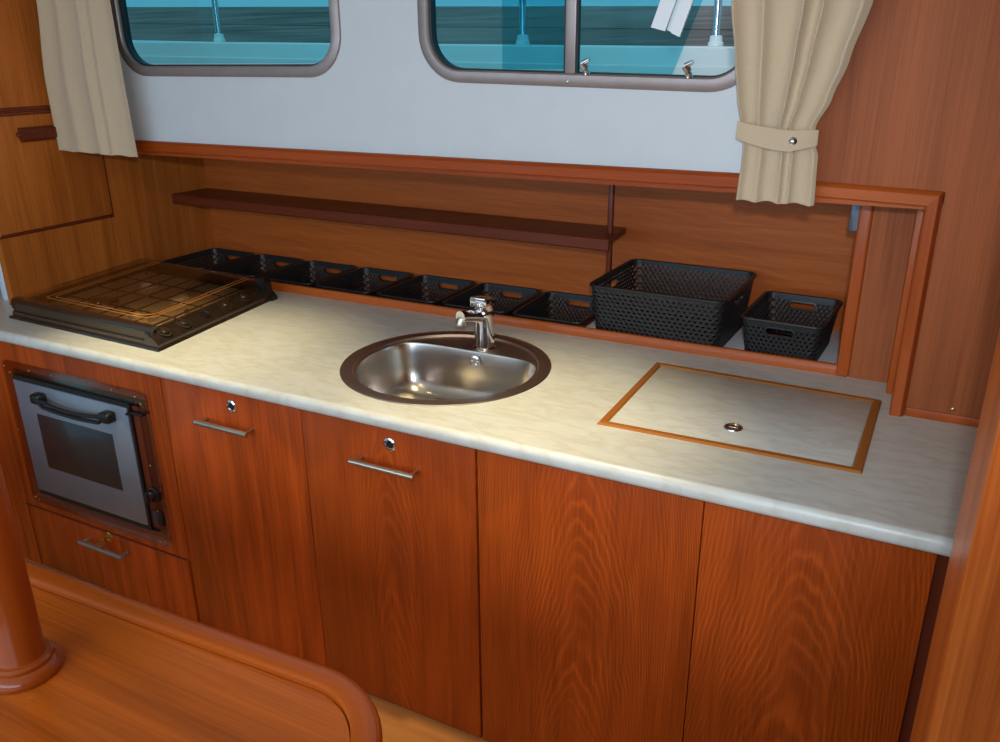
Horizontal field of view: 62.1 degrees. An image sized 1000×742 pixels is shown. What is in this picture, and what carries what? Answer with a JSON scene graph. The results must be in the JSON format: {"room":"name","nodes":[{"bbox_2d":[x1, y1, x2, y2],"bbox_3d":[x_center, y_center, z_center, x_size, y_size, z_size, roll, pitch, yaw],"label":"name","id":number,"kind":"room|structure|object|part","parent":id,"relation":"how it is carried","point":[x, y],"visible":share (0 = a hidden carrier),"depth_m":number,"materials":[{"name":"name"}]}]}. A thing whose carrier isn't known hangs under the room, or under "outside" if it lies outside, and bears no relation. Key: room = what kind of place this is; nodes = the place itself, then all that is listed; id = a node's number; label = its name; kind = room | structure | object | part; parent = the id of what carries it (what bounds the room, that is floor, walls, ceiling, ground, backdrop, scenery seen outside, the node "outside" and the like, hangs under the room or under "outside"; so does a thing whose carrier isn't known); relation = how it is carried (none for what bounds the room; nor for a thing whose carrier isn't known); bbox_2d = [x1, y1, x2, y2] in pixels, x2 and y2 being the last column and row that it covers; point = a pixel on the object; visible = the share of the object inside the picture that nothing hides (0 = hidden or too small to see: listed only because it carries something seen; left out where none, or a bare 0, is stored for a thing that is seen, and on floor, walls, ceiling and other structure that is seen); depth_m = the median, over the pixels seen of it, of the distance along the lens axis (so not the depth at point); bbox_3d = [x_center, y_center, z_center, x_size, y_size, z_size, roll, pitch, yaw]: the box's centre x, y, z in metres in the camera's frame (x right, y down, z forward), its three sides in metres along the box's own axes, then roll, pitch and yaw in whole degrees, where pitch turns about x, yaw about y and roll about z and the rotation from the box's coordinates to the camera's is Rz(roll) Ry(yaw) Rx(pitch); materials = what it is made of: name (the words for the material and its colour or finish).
{"room":"ship interior","nodes":[
{"label":"ship interior","id":0,"kind":"room"},
{"bbox_2d":[0,107,216,304],"bbox_3d":[-1.509,-0.626,3.264,0.030,2.300,0.975,10,23,26],"label":"wall","id":1,"kind":"structure","parent":0,"point":[146,224],"depth_m":3.28,"materials":[{"name":"brown wood"}]},
{"bbox_2d":[0,0,49,111],"bbox_3d":[-1.617,-1.173,2.802,0.007,0.559,0.466,10,23,26],"label":"door","id":2,"kind":"structure","parent":1,"relation":"in","point":[22,79],"depth_m":2.82,"materials":[{"name":"brown wood"}]},
{"bbox_2d":[0,109,113,239],"bbox_3d":[-1.604,-0.717,2.971,0.028,0.412,0.466,10,23,26],"label":"door","id":3,"kind":"structure","parent":1,"relation":"in","point":[43,187],"depth_m":2.95,"materials":[{"name":"brown wood"}]},
{"bbox_3d":[-1.615,-0.829,2.903,0.025,0.048,0.153,10,23,26],"label":"handle","id":4,"kind":"part","parent":3,"relation":"part of","materials":[{"name":"brown wood"}]},
{"bbox_2d":[36,0,137,156],"bbox_3d":[-1.407,-1.096,2.772,0.413,0.732,0.021,10,23,26],"label":"curtain","id":5,"kind":"object","parent":1,"relation":"hanging from","point":[84,80],"visible":1,"depth_m":2.81,"materials":[{"name":"beige fabric"}]},
{"bbox_2d":[24,557,488,741],"bbox_3d":[-1.167,1.304,1.591,5.100,0.050,3.700,10,23,26],"label":"floor","id":6,"kind":"structure","parent":0,"point":[398,723],"depth_m":2.31,"materials":[{"name":"brown wood"}]},
{"bbox_2d":[0,396,42,563],"bbox_3d":[-1.972,0.245,3.054,0.629,0.890,0.019,10,23,26],"label":"trim","id":7,"kind":"structure","parent":6,"relation":"on","point":[22,516],"depth_m":2.99,"materials":[{"name":"brown wood"}]},
{"bbox_2d":[0,341,200,622],"bbox_3d":[-1.309,0.341,2.789,0.806,0.891,0.228,10,23,26],"label":"base cabinet","id":8,"kind":"object","parent":6,"relation":"on","point":[110,553],"visible":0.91,"depth_m":2.75,"materials":[{"name":"brown wood"}]},
{"bbox_2d":[3,364,167,542],"bbox_3d":[-1.252,0.197,2.854,0.675,0.528,0.476,10,23,26],"label":"oven","id":9,"kind":"object","parent":8,"relation":"in","point":[91,448],"visible":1,"depth_m":2.65,"materials":[{"name":"grey metal"}]},
{"bbox_3d":[-1.342,0.122,2.608,0.369,0.050,0.034,10,23,26],"label":"handle","id":10,"kind":"part","parent":9,"relation":"part of","materials":[{"name":"black plastic"}]},
{"bbox_3d":[-1.359,0.257,2.700,0.539,0.408,0.020,10,23,26],"label":"door","id":11,"kind":"part","parent":9,"relation":"part of","materials":[{"name":"silver metal"}]},
{"bbox_3d":[-1.082,0.305,2.573,0.057,0.420,0.009,10,23,26],"label":"control panel","id":12,"kind":"part","parent":9,"relation":"part of","materials":[{"name":"brown wood"}]},
{"bbox_3d":[-1.086,0.390,2.583,0.052,0.052,0.033,10,23,26],"label":"knob","id":13,"kind":"part","parent":9,"relation":"part of","materials":[{"name":"black plastic"}]},
{"bbox_3d":[-1.332,0.595,2.796,0.210,0.016,0.043,10,23,26],"label":"handle","id":14,"kind":"part","parent":8,"relation":"part of","materials":[{"name":"silver metal"}]},
{"bbox_3d":[-1.332,0.653,2.856,0.785,0.250,0.020,10,23,26],"label":"drawer","id":15,"kind":"part","parent":8,"relation":"part of","materials":[{"name":"brown wood"}]},
{"bbox_2d":[0,560,382,741],"bbox_3d":[-1.238,0.837,1.648,2.177,0.782,0.709,10,23,26],"label":"table","id":16,"kind":"object","parent":6,"relation":"on","point":[131,670],"visible":0.98,"depth_m":1.38,"materials":[{"name":"brown wood"}]},
{"bbox_2d":[0,464,63,694],"bbox_3d":[-0.823,-0.215,1.150,0.124,1.560,0.124,10,23,26],"label":"pillar","id":17,"kind":"structure","parent":16,"relation":"on","point":[29,659],"depth_m":1.37,"materials":[{"name":"brown wood"}]},
{"bbox_2d":[160,377,326,665],"bbox_3d":[-0.719,0.445,2.505,0.518,0.890,0.222,10,23,26],"label":"base cabinet","id":18,"kind":"object","parent":6,"relation":"on","point":[240,461],"visible":0.81,"depth_m":2.42,"materials":[{"name":"brown wood"}]},
{"bbox_3d":[-0.767,0.154,2.311,0.192,0.016,0.043,10,23,26],"label":"handle","id":19,"kind":"part","parent":18,"relation":"part of","materials":[{"name":"silver metal"}]},
{"bbox_2d":[301,409,482,737],"bbox_3d":[-0.256,0.528,2.280,0.523,0.890,0.222,10,23,26],"label":"base cabinet","id":20,"kind":"object","parent":6,"relation":"on","point":[395,517],"visible":0.8,"depth_m":2.20,"materials":[{"name":"brown wood"}]},
{"bbox_3d":[-0.289,0.239,2.078,0.192,0.016,0.043,10,23,26],"label":"handle","id":21,"kind":"part","parent":20,"relation":"part of","materials":[{"name":"silver metal"}]},
{"bbox_2d":[477,450,704,741],"bbox_3d":[0.227,0.606,2.066,0.541,0.890,0.180,10,23,26],"label":"base cabinet","id":22,"kind":"object","parent":6,"relation":"on","point":[588,583],"visible":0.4,"depth_m":1.95,"materials":[{"name":"brown wood"}]},
{"bbox_2d":[683,501,936,741],"bbox_3d":[0.664,0.684,1.853,0.442,0.890,0.180,10,23,26],"label":"base cabinet","id":23,"kind":"object","parent":6,"relation":"on","point":[802,632],"visible":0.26,"depth_m":1.71,"materials":[{"name":"brown wood"}]},
{"bbox_2d":[898,554,949,741],"bbox_3d":[0.876,0.748,1.683,0.129,0.890,0.028,10,23,26],"label":"trim","id":24,"kind":"structure","parent":6,"relation":"on","point":[941,564],"depth_m":1.61,"materials":[{"name":"brown wood"}]},
{"bbox_2d":[119,0,999,418],"bbox_3d":[0.086,-0.712,2.196,3.738,1.400,0.037,10,23,26],"label":"wall","id":25,"kind":"structure","parent":0,"point":[380,93],"depth_m":2.00,"materials":[{"name":"white paint"}]},
{"bbox_2d":[110,0,340,77],"bbox_3d":[-0.865,-1.160,2.546,0.934,0.488,0.044,10,23,26],"label":"window","id":26,"kind":"structure","parent":25,"relation":"in","point":[126,48],"depth_m":2.62,"materials":[{"name":"grey metal"}]},
{"bbox_2d":[135,140,739,192],"bbox_3d":[-0.428,-0.636,2.504,2.543,0.049,0.050,10,23,26],"label":"trim","id":27,"kind":"structure","parent":25,"relation":"attached to","point":[563,172],"depth_m":2.32,"materials":[{"name":"brown wood"}]},
{"bbox_2d":[0,290,977,556],"bbox_3d":[-0.524,-0.071,2.545,3.540,0.038,0.769,10,23,26],"label":"countertop","id":28,"kind":"structure","parent":25,"relation":"attached to","point":[290,350],"depth_m":2.04,"materials":[{"name":"beige laminate"}]},
{"bbox_2d":[0,265,7,299],"bbox_3d":[-1.775,-0.374,2.993,0.072,0.226,0.072,10,23,26],"label":"bottle","id":29,"kind":"object","parent":28,"relation":"on","point":[2,283],"visible":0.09,"depth_m":2.99,"materials":[{"name":"plastic"}]},
{"bbox_2d":[9,261,277,351],"bbox_3d":[-1.224,-0.265,2.904,0.825,0.078,0.668,10,23,26],"label":"cooktop","id":30,"kind":"object","parent":28,"relation":"in","point":[152,306],"visible":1,"depth_m":2.84,"materials":[{"name":"black metal"}]},
{"bbox_3d":[-1.381,-0.242,2.895,0.099,0.020,0.099,10,23,26],"label":"burner","id":31,"kind":"part","parent":30,"relation":"part of","materials":[{"name":"brown metal"}]},
{"bbox_3d":[-1.205,-0.191,2.759,0.060,0.020,0.060,10,23,26],"label":"burner","id":32,"kind":"part","parent":30,"relation":"part of","materials":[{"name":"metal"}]},
{"bbox_2d":[51,271,242,325],"bbox_3d":[-1.242,-0.242,2.927,0.731,0.004,0.621,10,23,26],"label":"stove top","id":33,"kind":"object","parent":30,"relation":"on","point":[237,309],"depth_m":2.98,"materials":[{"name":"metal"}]},
{"bbox_3d":[-1.313,-0.327,3.115,0.068,0.020,0.068,10,23,26],"label":"burner","id":34,"kind":"part","parent":30,"relation":"part of","materials":[{"name":"metal"}]},
{"bbox_3d":[-1.019,-0.121,2.522,0.045,0.024,0.048,10,23,26],"label":"knob","id":35,"kind":"part","parent":30,"relation":"part of","materials":[{"name":"brown metal"}]},
{"bbox_3d":[-1.125,-0.257,2.928,0.076,0.020,0.076,10,23,26],"label":"burner","id":36,"kind":"part","parent":30,"relation":"part of","materials":[{"name":"metal"}]},
{"bbox_3d":[-0.989,-0.151,2.600,0.045,0.024,0.048,10,23,26],"label":"knob","id":37,"kind":"part","parent":30,"relation":"part of","materials":[{"name":"brown metal"}]},
{"bbox_3d":[-0.955,-0.184,2.689,0.032,0.016,0.034,10,23,26],"label":"knob","id":38,"kind":"part","parent":30,"relation":"part of","materials":[{"name":"black plastic"}]},
{"bbox_3d":[-0.919,-0.222,2.783,0.045,0.024,0.048,10,23,26],"label":"knob","id":39,"kind":"part","parent":30,"relation":"part of","materials":[{"name":"brown metal"}]},
{"bbox_3d":[-0.885,-0.256,2.871,0.045,0.024,0.048,10,23,26],"label":"knob","id":40,"kind":"part","parent":30,"relation":"part of","materials":[{"name":"brown metal"}]},
{"bbox_2d":[339,331,551,405],"bbox_3d":[-0.151,0.060,2.376,0.594,0.175,0.594,10,23,26],"label":"sink","id":41,"kind":"object","parent":28,"relation":"in","point":[437,368],"visible":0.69,"depth_m":2.49,"materials":[{"name":"silver metal"}]},
{"bbox_3d":[-0.176,0.083,2.334,0.504,0.164,0.396,10,23,26],"label":"bowl","id":42,"kind":"part","parent":41,"relation":"part of","materials":[{"name":"silver metal"}]},
{"bbox_2d":[456,296,495,350],"bbox_3d":[-0.067,-0.137,2.434,0.068,0.166,0.139,14,25,32],"label":"tap","id":43,"kind":"object","parent":41,"relation":"on","point":[482,317],"visible":1,"depth_m":2.43,"materials":[{"name":"silver metal"}]},
{"bbox_3d":[-0.081,-0.157,2.419,0.096,0.056,0.040,-19,28,-40],"label":"spout","id":44,"kind":"part","parent":43,"relation":"part of","materials":[{"name":"silver metal"}]},
{"bbox_3d":[-0.050,-0.201,2.435,0.057,0.046,0.068,10,23,26],"label":"lever","id":45,"kind":"part","parent":43,"relation":"part of","materials":[{"name":"silver metal"}]},
{"bbox_2d":[597,362,881,473],"bbox_3d":[0.595,0.095,2.026,0.588,0.006,0.460,10,23,26],"label":"hatch","id":46,"kind":"object","parent":28,"relation":"on","point":[822,428],"visible":1,"depth_m":1.99,"materials":[{"name":"beige laminate"}]},
{"bbox_3d":[0.542,0.131,1.931,0.044,0.004,0.044,-15,26,-34],"label":"finger pull","id":47,"kind":"part","parent":46,"relation":"part of","materials":[{"name":"silver metal"}]},
{"bbox_2d":[203,158,855,331],"bbox_3d":[-0.047,-0.474,3.086,2.768,0.720,0.020,10,23,26],"label":"panel","id":48,"kind":"object","parent":25,"relation":"attached to","point":[795,248],"visible":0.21,"depth_m":2.97,"materials":[{"name":"brown wood"}]},
{"bbox_2d":[160,248,253,274],"bbox_3d":[-1.241,-0.423,3.557,0.260,0.129,0.316,10,24,26],"label":"basket","id":49,"kind":"object","parent":48,"relation":"in","point":[204,253],"visible":0.31,"depth_m":3.63,"materials":[{"name":"grey plastic"}]},
{"bbox_2d":[209,254,303,281],"bbox_3d":[-0.997,-0.379,3.438,0.260,0.129,0.316,11,24,27],"label":"basket","id":50,"kind":"object","parent":48,"relation":"in","point":[220,269],"visible":0.25,"depth_m":3.51,"materials":[{"name":"grey plastic"}]},
{"bbox_2d":[262,260,356,288],"bbox_3d":[-0.755,-0.336,3.320,0.260,0.129,0.316,10,23,26],"label":"basket","id":51,"kind":"object","parent":48,"relation":"in","point":[343,268],"visible":0.29,"depth_m":3.40,"materials":[{"name":"grey plastic"}]},
{"bbox_2d":[316,267,413,297],"bbox_3d":[-0.513,-0.293,3.203,0.260,0.129,0.316,11,24,27],"label":"basket","id":52,"kind":"object","parent":48,"relation":"in","point":[328,284],"visible":0.26,"depth_m":3.28,"materials":[{"name":"grey plastic"}]},
{"bbox_2d":[172,188,625,250],"bbox_3d":[-0.473,-0.587,3.109,1.956,0.042,0.262,10,23,26],"label":"wall shelf","id":53,"kind":"object","parent":48,"relation":"attached to","point":[528,230],"visible":1,"depth_m":2.98,"materials":[{"name":"brown wood"}]},
{"bbox_2d":[377,275,475,305],"bbox_3d":[-0.267,-0.249,3.082,0.260,0.129,0.316,11,24,27],"label":"basket","id":54,"kind":"object","parent":48,"relation":"in","point":[466,284],"visible":0.3,"depth_m":3.17,"materials":[{"name":"grey plastic"}]},
{"bbox_2d":[417,0,735,91],"bbox_3d":[0.192,-0.955,2.030,0.924,0.512,0.056,10,23,26],"label":"window","id":55,"kind":"structure","parent":25,"relation":"in","point":[571,76],"depth_m":2.09,"materials":[{"name":"grey metal"}]},
{"bbox_2d":[651,0,693,36],"bbox_3d":[0.436,-0.921,1.878,0.175,0.308,0.022,10,23,26],"label":"strip","id":56,"kind":"object","parent":55,"relation":"attached to","point":[682,8],"visible":1,"depth_m":1.93,"materials":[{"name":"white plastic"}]},
{"bbox_2d":[731,0,873,205],"bbox_3d":[0.650,-0.728,1.778,0.409,0.740,0.046,10,23,26],"label":"curtain","id":57,"kind":"object","parent":25,"relation":"hanging from","point":[792,57],"visible":1,"depth_m":1.83,"materials":[{"name":"beige fabric"}]},
{"bbox_2d":[814,181,943,208],"bbox_3d":[0.836,-0.403,1.889,0.306,0.050,0.054,10,23,26],"label":"trim","id":58,"kind":"structure","parent":25,"relation":"attached to","point":[825,192],"depth_m":1.86,"materials":[{"name":"brown wood"}]},
{"bbox_2d":[886,192,943,416],"bbox_3d":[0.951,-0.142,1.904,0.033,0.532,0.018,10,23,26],"label":"trim","id":59,"kind":"structure","parent":25,"relation":"attached to","point":[932,212],"depth_m":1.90,"materials":[{"name":"brown wood"}]},
{"bbox_2d":[904,204,979,426],"bbox_3d":[1.326,-0.071,1.753,0.851,0.500,0.041,10,23,26],"label":"trim","id":60,"kind":"structure","parent":25,"relation":"attached to","point":[913,412],"depth_m":1.95,"materials":[{"name":"brown wood"}]},
{"bbox_2d":[587,307,848,376],"bbox_3d":[0.679,-0.095,2.585,0.796,0.040,0.385,10,23,26],"label":"shelf","id":61,"kind":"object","parent":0,"point":[830,354],"depth_m":2.48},
{"bbox_2d":[605,185,614,305],"bbox_3d":[0.355,-0.412,2.691,0.017,0.520,0.017,10,23,26],"label":"post","id":62,"kind":"object","parent":61,"relation":"on","point":[611,199],"visible":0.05,"depth_m":2.66,"materials":[{"name":"brown wood"}]},
{"bbox_2d":[589,259,756,346],"bbox_3d":[0.540,-0.209,2.597,0.426,0.167,0.392,11,24,27],"label":"storage basket","id":63,"kind":"object","parent":61,"relation":"on","point":[675,322],"visible":0.96,"depth_m":2.52,"materials":[{"name":"grey plastic"}]},
{"bbox_2d":[740,291,842,360],"bbox_3d":[0.844,-0.122,2.416,0.232,0.129,0.316,11,24,28],"label":"basket","id":64,"kind":"object","parent":61,"relation":"on","point":[762,334],"visible":0.97,"depth_m":2.38,"materials":[{"name":"grey plastic"}]},
{"bbox_2d":[849,206,916,382],"bbox_3d":[0.993,-0.210,2.123,0.125,0.500,0.020,10,23,26],"label":"wall","id":65,"kind":"structure","parent":0,"point":[892,228],"depth_m":2.12,"materials":[{"name":"brown wood"}]},
{"bbox_2d":[203,271,836,375],"bbox_3d":[-0.271,-0.215,2.823,2.680,0.030,0.018,10,23,26],"label":"trim","id":66,"kind":"structure","parent":65,"relation":"attached to","point":[600,334],"depth_m":2.55,"materials":[{"name":"brown wood"}]},
{"bbox_2d":[848,205,859,230],"bbox_3d":[0.905,-0.397,2.118,0.024,0.085,0.025,10,23,26],"label":"latch plate","id":67,"kind":"object","parent":65,"relation":"attached to","point":[855,209],"visible":0.53,"depth_m":2.12,"materials":[{"name":"grey metal"}]},
{"bbox_2d":[836,205,873,376],"bbox_3d":[1.010,-0.264,2.320,0.033,0.540,0.409,10,23,26],"label":"trim","id":68,"kind":"structure","parent":65,"relation":"attached to","point":[865,218],"depth_m":2.15,"materials":[{"name":"brown wood"}]},
{"bbox_2d":[910,329,999,741],"bbox_3d":[0.698,0.261,0.945,0.320,2.330,0.224,10,23,26],"label":"wall","id":69,"kind":"structure","parent":0,"point":[959,700],"depth_m":0.94,"materials":[{"name":"brown wood"}]},
{"bbox_3d":[-0.534,-0.207,3.216,1.875,0.036,0.385,10,23,26],"label":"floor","id":70,"kind":"structure","parent":0,"visible":0},
{"bbox_2d":[442,283,541,316],"bbox_3d":[-0.024,-0.205,2.964,0.260,0.129,0.316,10,23,26],"label":"basket","id":71,"kind":"object","parent":70,"relation":"on","point":[451,302],"visible":0.32,"depth_m":3.05,"materials":[{"name":"grey plastic"}]},
{"bbox_2d":[512,291,611,324],"bbox_3d":[0.217,-0.162,2.847,0.260,0.129,0.316,10,23,24],"label":"basket","id":72,"kind":"object","parent":70,"relation":"on","point":[523,311],"visible":0.3,"depth_m":2.95,"materials":[{"name":"grey plastic"}]},
{"bbox_2d":[575,312,594,326],"bbox_3d":[0.312,-0.112,2.782,0.030,0.156,0.385,10,23,26],"label":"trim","id":73,"kind":"structure","parent":70,"relation":"attached to","point":[590,321],"depth_m":2.69,"materials":[{"name":"brown wood"}]},
{"label":"outside","id":74,"kind":"structure","parent":0,"visible":0},
{"bbox_2d":[127,6,733,45],"bbox_3d":[-0.558,-1.765,4.259,9.500,0.436,0.250,10,23,26],"label":"quay timber","id":75,"kind":"object","parent":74,"point":[600,25],"visible":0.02,"depth_m":3.92,"materials":[{"name":"teal wood"}]},
{"bbox_3d":[-0.758,-0.850,3.028,7.500,0.025,0.640,10,23,26],"label":"deck","id":76,"kind":"object","parent":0,"visible":0},
{"bbox_2d":[132,41,734,75],"bbox_3d":[-0.577,-0.458,3.545,7.500,1.885,0.130,10,23,26],"label":"gunwale","id":77,"kind":"object","parent":76,"relation":"attached to","point":[708,60],"visible":0.02,"depth_m":2.90,"materials":[{"name":"white plastic"}]},
{"bbox_2d":[211,0,225,41],"bbox_3d":[-1.193,-1.830,3.361,0.048,0.928,0.047,10,23,26],"label":"stanchion","id":78,"kind":"object","parent":77,"relation":"on","point":[218,37],"visible":1,"depth_m":3.49,"materials":[{"name":"silver metal"}]},
{"bbox_2d":[516,0,529,44],"bbox_3d":[0.076,-1.591,2.747,0.048,0.954,0.047,10,23,26],"label":"stanchion","id":79,"kind":"object","parent":77,"relation":"on","point":[522,38],"visible":1,"depth_m":2.89,"materials":[{"name":"silver metal"}]},
{"bbox_2d":[708,0,722,45],"bbox_3d":[0.677,-1.478,2.456,0.048,0.966,0.047,10,23,26],"label":"stanchion","id":80,"kind":"object","parent":77,"relation":"on","point":[715,38],"visible":0.88,"depth_m":2.60,"materials":[{"name":"silver metal"}]}
]}

